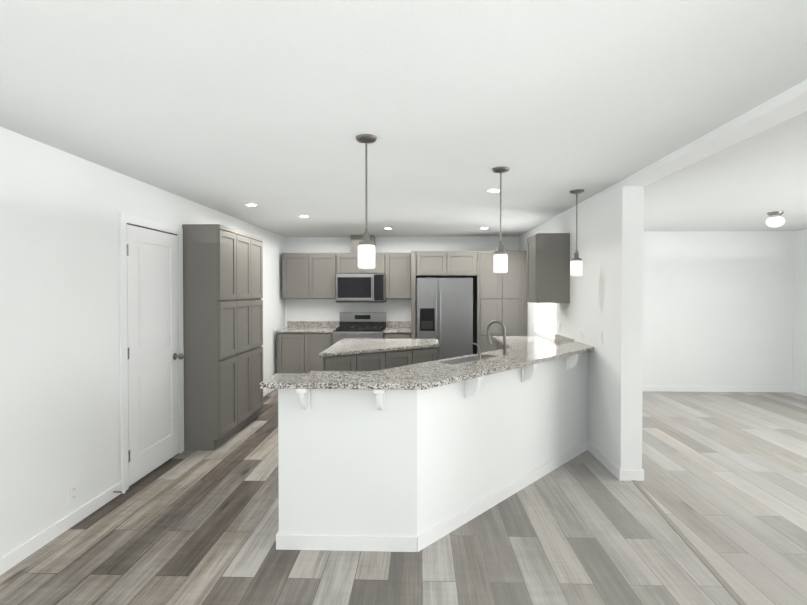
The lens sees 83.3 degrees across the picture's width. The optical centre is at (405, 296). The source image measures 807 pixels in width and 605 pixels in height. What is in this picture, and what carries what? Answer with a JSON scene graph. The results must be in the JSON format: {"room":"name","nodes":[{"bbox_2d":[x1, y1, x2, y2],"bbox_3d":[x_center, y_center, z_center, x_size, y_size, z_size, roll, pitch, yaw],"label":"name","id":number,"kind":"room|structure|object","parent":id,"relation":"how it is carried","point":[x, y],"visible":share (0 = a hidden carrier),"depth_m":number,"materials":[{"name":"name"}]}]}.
{"room":"kitchen","nodes":[
{"label":"kitchen","id":0,"kind":"room"},
{"bbox_2d":[0,127,284,557],"bbox_3d":[-2.270,0.287,2.733,0.150,2.430,10.120,0,1,2],"label":"wall","id":1,"kind":"structure","parent":0,"point":[59,348],"depth_m":2.89,"materials":[{"name":"paint"}]},
{"bbox_2d":[0,481,125,574],"bbox_3d":[-2.246,1.490,0.663,0.030,0.085,5.589,0,1,2],"label":"baseboard","id":2,"kind":"structure","parent":1,"relation":"attached to","point":[14,557],"depth_m":2.83,"materials":[{"name":"white wood"}]},
{"bbox_2d":[68,482,76,504],"bbox_3d":[-2.182,1.289,2.975,0.009,0.115,0.070,0,1,2],"label":"electrical outlet","id":3,"kind":"object","parent":1,"relation":"attached to","point":[72,493],"visible":1,"depth_m":2.97,"materials":[{"name":"white plastic"}]},
{"bbox_2d":[118,212,183,490],"bbox_3d":[-2.113,0.421,3.888,0.092,2.130,0.895,0,1,2],"label":"door","id":4,"kind":"structure","parent":1,"relation":"attached to","point":[151,345],"depth_m":3.81,"materials":[{"name":"white wood"}]},
{"bbox_2d":[263,389,273,396],"bbox_3d":[-2.058,1.404,6.610,0.030,0.085,2.090,0,1,2],"label":"baseboard","id":5,"kind":"structure","parent":1,"relation":"attached to","point":[266,391],"depth_m":6.69,"materials":[{"name":"white wood"}]},
{"bbox_2d":[284,236,518,338],"bbox_3d":[-0.002,0.217,7.649,4.075,2.430,0.150,0,1,2],"label":"wall","id":6,"kind":"structure","parent":0,"point":[332,309],"depth_m":7.58,"materials":[{"name":"paint"}]},
{"bbox_2d":[282,253,313,298],"bbox_3d":[-1.742,-0.336,7.454,0.506,0.740,0.328,0,1,2],"label":"upper cabinet","id":7,"kind":"object","parent":6,"relation":"attached to","point":[308,275],"depth_m":7.30,"materials":[{"name":"grey wood"}]},
{"bbox_2d":[314,253,337,298],"bbox_3d":[-1.361,-0.335,7.442,0.506,0.740,0.328,0,1,2],"label":"upper cabinet","id":8,"kind":"object","parent":6,"relation":"attached to","point":[325,264],"depth_m":7.29,"materials":[{"name":"grey wood"}]},
{"bbox_2d":[288,321,410,328],"bbox_3d":[-0.949,0.462,7.595,2.084,0.100,0.020,0,1,2],"label":"backsplash","id":9,"kind":"structure","parent":6,"relation":"attached to","point":[307,324],"depth_m":7.59,"materials":[{"name":"grey stone"}]},
{"bbox_2d":[338,235,361,273],"bbox_3d":[-0.913,-0.682,7.423,0.390,0.623,0.328,0,1,2],"label":"upper cabinet","id":10,"kind":"object","parent":6,"relation":"attached to","point":[347,262],"depth_m":7.27,"materials":[{"name":"grey wood"}]},
{"bbox_2d":[336,274,385,302],"bbox_3d":[-0.721,-0.137,7.360,0.768,0.455,0.459,0,1,2],"label":"microwave","id":11,"kind":"object","parent":10,"relation":"attached to","point":[360,288],"visible":0.96,"depth_m":7.17,"materials":[{"name":"silver metal"}]},
{"bbox_2d":[362,235,385,274],"bbox_3d":[-0.523,-0.682,7.411,0.390,0.623,0.328,0,1,2],"label":"upper cabinet","id":12,"kind":"object","parent":6,"relation":"attached to","point":[380,258],"depth_m":7.25,"materials":[{"name":"grey wood"}]},
{"bbox_2d":[386,253,410,298],"bbox_3d":[-0.120,-0.335,7.403,0.416,0.740,0.328,0,1,2],"label":"upper cabinet","id":13,"kind":"object","parent":6,"relation":"attached to","point":[398,265],"depth_m":7.25,"materials":[{"name":"grey wood"}]},
{"bbox_2d":[0,389,806,604],"bbox_3d":[1.715,1.531,2.676,8.400,0.065,10.320,0,1,2],"label":"floor","id":14,"kind":"structure","parent":0,"point":[201,527],"depth_m":2.81,"materials":[{"name":"grey wood"}]},
{"bbox_2d":[182,224,262,449],"bbox_3d":[-1.941,0.386,4.943,0.365,2.170,1.185,0,1,2],"label":"pantry","id":15,"kind":"object","parent":14,"relation":"on","point":[223,320],"visible":1,"depth_m":4.37,"materials":[{"name":"grey wood"}]},
{"bbox_2d":[277,333,307,372],"bbox_3d":[-1.747,0.994,7.328,0.506,0.885,0.618,0,1,2],"label":"base cabinet","id":16,"kind":"object","parent":14,"relation":"on","point":[301,345],"depth_m":7.03,"materials":[{"name":"grey wood"}]},
{"bbox_2d":[276,325,335,332],"bbox_3d":[-1.556,0.532,7.308,0.888,0.032,0.633,0,1,2],"label":"countertop","id":17,"kind":"structure","parent":16,"relation":"on","point":[291,328],"depth_m":7.03,"materials":[{"name":"grey stone"}]},
{"bbox_2d":[308,333,332,372],"bbox_3d":[-1.365,0.994,7.316,0.506,0.885,0.618,0,1,2],"label":"base cabinet","id":18,"kind":"object","parent":14,"relation":"on","point":[317,342],"depth_m":7.01,"materials":[{"name":"grey wood"}]},
{"bbox_2d":[333,312,385,344],"bbox_3d":[-0.725,0.853,7.224,0.768,1.170,0.702,0,1,2],"label":"range","id":19,"kind":"object","parent":14,"relation":"on","point":[363,325],"visible":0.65,"depth_m":7.49,"materials":[{"name":"silver metal"}]},
{"bbox_2d":[323,358,436,370],"bbox_3d":[-0.231,1.025,5.146,1.165,0.886,1.350,0,1,2],"label":"kitchen island","id":20,"kind":"object","parent":14,"relation":"on","point":[329,364],"depth_m":4.75,"materials":[{"name":"wood"}]},
{"bbox_2d":[319,338,438,357],"bbox_3d":[-0.224,0.564,5.120,1.210,0.032,1.410,0,1,2],"label":"island countertop","id":21,"kind":"structure","parent":20,"relation":"on","point":[346,347],"depth_m":5.05,"materials":[{"name":"grey stone"}]},
{"bbox_2d":[384,333,410,338],"bbox_3d":[-0.125,0.994,7.277,0.416,0.885,0.618,0,1,2],"label":"base cabinet","id":22,"kind":"object","parent":14,"relation":"on","point":[386,335],"depth_m":6.97,"materials":[{"name":"grey"}]},
{"bbox_2d":[384,329,410,332],"bbox_3d":[-0.125,0.533,7.263,0.416,0.032,0.633,0,1,2],"label":"countertop","id":23,"kind":"structure","parent":22,"relation":"on","point":[386,330],"depth_m":6.95,"materials":[{"name":"grey stone"}]},
{"bbox_2d":[309,336,560,373],"bbox_3d":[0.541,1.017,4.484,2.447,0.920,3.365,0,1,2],"label":"countertop","id":24,"kind":"structure","parent":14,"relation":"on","point":[505,345],"depth_m":4.12,"materials":[{"name":"stone"}]},
{"bbox_2d":[417,278,472,359],"bbox_3d":[0.590,0.579,7.130,0.834,1.720,0.801,0,1,2],"label":"fridge","id":25,"kind":"object","parent":14,"relation":"on","point":[445,312],"visible":0.58,"depth_m":6.78,"materials":[{"name":"silver metal"}]},
{"bbox_2d":[411,251,526,353],"bbox_3d":[0.968,0.368,7.224,1.761,2.140,0.638,0,1,2],"label":"cabinet surround","id":26,"kind":"object","parent":14,"relation":"on","point":[502,297],"visible":0.6,"depth_m":6.90,"materials":[{"name":"grey"}]},
{"bbox_2d":[0,0,806,236],"bbox_3d":[1.715,-0.966,2.640,8.400,0.080,10.320,0,1,2],"label":"ceiling","id":27,"kind":"structure","parent":0,"point":[271,109],"depth_m":2.15,"materials":[{"name":"paint"}]},
{"bbox_2d":[356,134,376,268],"bbox_3d":[-0.231,-0.544,2.650,0.124,0.762,0.124,0,1,2],"label":"pendant light","id":28,"kind":"object","parent":27,"relation":"hanging from","point":[366,252],"visible":1,"depth_m":2.62,"materials":[{"name":"white glass"}]},
{"bbox_2d":[488,189,499,191],"bbox_3d":[0.788,-0.944,4.050,0.120,0.004,0.120,0,1,2],"label":"recessed light","id":29,"kind":"object","parent":27,"relation":"in","point":[494,190],"visible":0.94,"depth_m":4.04,"materials":[{"name":"white"}]},
{"bbox_2d":[492,167,508,272],"bbox_3d":[0.694,-0.554,3.328,0.124,0.762,0.124,0,1,2],"label":"pendant light","id":30,"kind":"object","parent":27,"relation":"hanging from","point":[500,260],"visible":1,"depth_m":3.30,"materials":[{"name":"white glass"}]},
{"bbox_2d":[570,189,583,275],"bbox_3d":[1.527,-0.564,4.062,0.124,0.762,0.124,0,1,2],"label":"pendant light","id":31,"kind":"object","parent":27,"relation":"hanging from","point":[576,265],"visible":1,"depth_m":4.03,"materials":[{"name":"white glass"}]},
{"bbox_2d":[766,211,784,226],"bbox_3d":[4.216,-0.876,5.184,0.170,0.171,0.170,0,1,2],"label":"room light","id":32,"kind":"object","parent":27,"relation":"attached to","point":[777,220],"visible":1,"depth_m":5.13,"materials":[{"name":"white glass"}]},
{"bbox_2d":[278,352,587,536],"bbox_3d":[0.504,1.002,3.650,2.467,0.975,1.973,0,1,2],"label":"wall","id":33,"kind":"structure","parent":0,"point":[415,463],"depth_m":2.70,"materials":[{"name":"paint"}]},
{"bbox_2d":[260,342,593,411],"bbox_3d":[0.467,0.569,3.647,2.542,0.180,2.188,0,1,2],"label":"countertop","id":34,"kind":"structure","parent":33,"relation":"on","point":[471,373],"depth_m":2.83,"materials":[{"name":"stone"}]},
{"bbox_2d":[276,441,642,551],"bbox_3d":[0.568,1.448,3.546,2.626,0.085,1.782,0,1,2],"label":"baseboard","id":35,"kind":"structure","parent":33,"relation":"attached to","point":[283,541],"depth_m":2.78,"materials":[{"name":"white wood"}]},
{"bbox_2d":[519,180,643,469],"bbox_3d":[1.887,0.247,5.588,0.170,2.429,3.850,0,1,2],"label":"wall","id":36,"kind":"structure","parent":0,"point":[606,293],"depth_m":3.88,"materials":[{"name":"paint"}]},
{"bbox_2d":[538,303,555,336],"bbox_3d":[1.893,-0.029,5.950,0.060,1.070,1.000,0,1,2],"label":"kitchen window","id":37,"kind":"structure","parent":36,"relation":"in","point":[546,318],"depth_m":6.07,"materials":[{"name":"white"}]},
{"bbox_2d":[527,233,569,302],"bbox_3d":[1.601,-0.312,5.144,0.370,0.760,0.420,0,1,2],"label":"upper cabinet","id":38,"kind":"object","parent":36,"relation":"attached to","point":[548,267],"visible":1,"depth_m":4.94,"materials":[{"name":"grey wood"}]},
{"bbox_2d":[555,334,572,343],"bbox_3d":[1.774,0.498,5.100,0.020,0.100,0.640,0,1,2],"label":"backsplash","id":39,"kind":"structure","parent":36,"relation":"attached to","point":[560,339],"depth_m":5.12,"materials":[{"name":"grey stone"}]},
{"bbox_2d":[599,331,602,344],"bbox_3d":[1.747,0.373,4.069,0.011,0.115,0.070,0,1,2],"label":"light switch","id":40,"kind":"object","parent":36,"relation":"attached to","point":[600,338],"visible":1,"depth_m":4.06,"materials":[{"name":"white plastic"}]},
{"bbox_2d":[640,470,643,480],"bbox_3d":[1.969,1.423,5.307,0.013,0.085,3.283,0,1,2],"label":"baseboard","id":41,"kind":"structure","parent":36,"relation":"attached to","point":[641,471],"depth_m":3.67,"materials":[{"name":"white wood"}]},
{"bbox_2d":[623,79,806,185],"bbox_3d":[1.732,-0.870,0.664,0.170,0.054,5.970,0,1,2],"label":"header beam","id":42,"kind":"structure","parent":0,"point":[782,107],"depth_m":2.45,"materials":[{"name":"paint"}]},
{"bbox_2d":[643,231,793,386],"bbox_3d":[3.999,0.226,6.963,3.965,2.430,0.150,0,1,2],"label":"wall","id":43,"kind":"structure","parent":0,"point":[717,308],"depth_m":6.86,"materials":[{"name":"paint"}]},
{"bbox_2d":[642,386,791,391],"bbox_3d":[3.906,1.400,6.901,3.785,0.085,0.013,0,1,2],"label":"baseboard","id":44,"kind":"structure","parent":43,"relation":"attached to","point":[645,388],"depth_m":6.87,"materials":[{"name":"white wood"}]},
{"bbox_2d":[792,229,806,389],"bbox_3d":[5.757,0.295,2.200,0.150,2.430,9.260,0,1,2],"label":"wall","id":45,"kind":"structure","parent":0,"point":[800,321],"depth_m":6.70,"materials":[{"name":"paint"}]},
{"bbox_2d":[792,387,806,395],"bbox_3d":[5.675,1.467,2.220,0.013,0.085,9.260,0,1,2],"label":"baseboard","id":46,"kind":"structure","parent":45,"relation":"attached to","point":[795,390],"depth_m":6.70,"materials":[{"name":"white wood"}]}
]}

